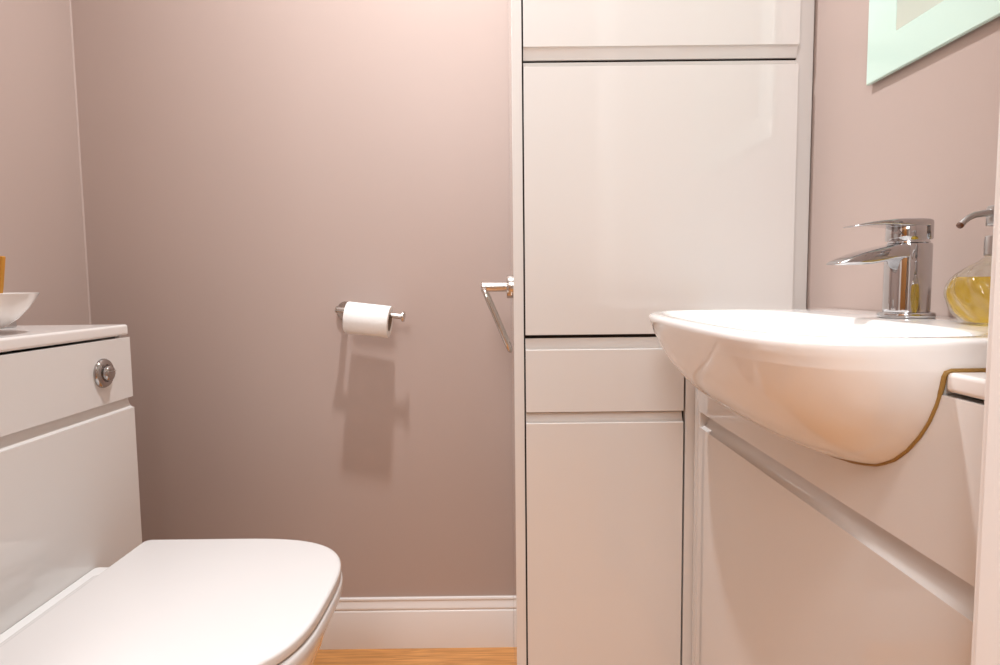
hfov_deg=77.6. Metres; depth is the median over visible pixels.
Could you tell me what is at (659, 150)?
tall cabinet
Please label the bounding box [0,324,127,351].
countertop
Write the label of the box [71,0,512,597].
wall
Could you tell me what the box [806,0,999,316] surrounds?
wall
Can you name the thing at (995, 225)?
trim
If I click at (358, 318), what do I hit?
toilet roll
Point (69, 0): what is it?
trim
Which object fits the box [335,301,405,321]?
toilet roll holder
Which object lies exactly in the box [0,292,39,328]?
bowl
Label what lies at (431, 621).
baseboard
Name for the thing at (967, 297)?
bottle
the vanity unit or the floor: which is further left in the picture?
the floor
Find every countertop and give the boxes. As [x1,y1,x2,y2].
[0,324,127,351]
[947,372,985,399]
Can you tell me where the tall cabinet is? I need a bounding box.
[508,0,814,664]
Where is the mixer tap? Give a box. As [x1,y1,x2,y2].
[826,218,935,318]
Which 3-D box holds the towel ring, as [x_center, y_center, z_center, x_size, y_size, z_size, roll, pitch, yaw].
[-0.006,-0.040,1.271,0.063,0.152,0.160,-1,5,0]
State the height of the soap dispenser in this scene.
0.127 m
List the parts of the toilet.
seat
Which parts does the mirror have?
pane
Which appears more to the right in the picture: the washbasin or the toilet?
the washbasin
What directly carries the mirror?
attached to the wall at (920, 140)
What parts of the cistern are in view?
panel, flush plate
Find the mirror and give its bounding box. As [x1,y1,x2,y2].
[866,0,999,85]
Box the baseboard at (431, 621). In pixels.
[319,596,513,649]
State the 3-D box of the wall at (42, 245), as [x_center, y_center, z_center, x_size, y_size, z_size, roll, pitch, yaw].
[-1.050,-0.336,0.929,0.120,2.360,1.090,-1,5,0]
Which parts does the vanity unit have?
panel, fascia panel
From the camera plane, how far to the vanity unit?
0.71 m
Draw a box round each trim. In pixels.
[69,0,90,324]
[971,108,999,664]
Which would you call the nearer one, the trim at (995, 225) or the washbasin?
the trim at (995, 225)
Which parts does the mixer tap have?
spout, lever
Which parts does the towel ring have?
arm, mounting plate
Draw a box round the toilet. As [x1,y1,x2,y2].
[0,539,342,664]
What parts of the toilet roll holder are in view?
mounting plate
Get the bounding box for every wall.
[0,0,89,325]
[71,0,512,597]
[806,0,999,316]
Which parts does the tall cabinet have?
panel, drawer, door, door, door, filler panel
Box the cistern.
[0,336,141,634]
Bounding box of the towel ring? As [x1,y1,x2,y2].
[481,275,512,352]
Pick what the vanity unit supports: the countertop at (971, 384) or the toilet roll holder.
the countertop at (971, 384)
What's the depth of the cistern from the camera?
1.05 m
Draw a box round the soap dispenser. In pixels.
[944,205,993,324]
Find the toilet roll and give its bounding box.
[343,302,392,337]
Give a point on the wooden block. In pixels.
(2, 258)
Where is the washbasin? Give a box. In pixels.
[648,308,987,465]
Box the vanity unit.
[691,388,983,664]
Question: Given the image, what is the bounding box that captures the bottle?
[944,257,987,324]
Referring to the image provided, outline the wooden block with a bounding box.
[0,256,5,292]
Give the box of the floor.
[313,647,514,664]

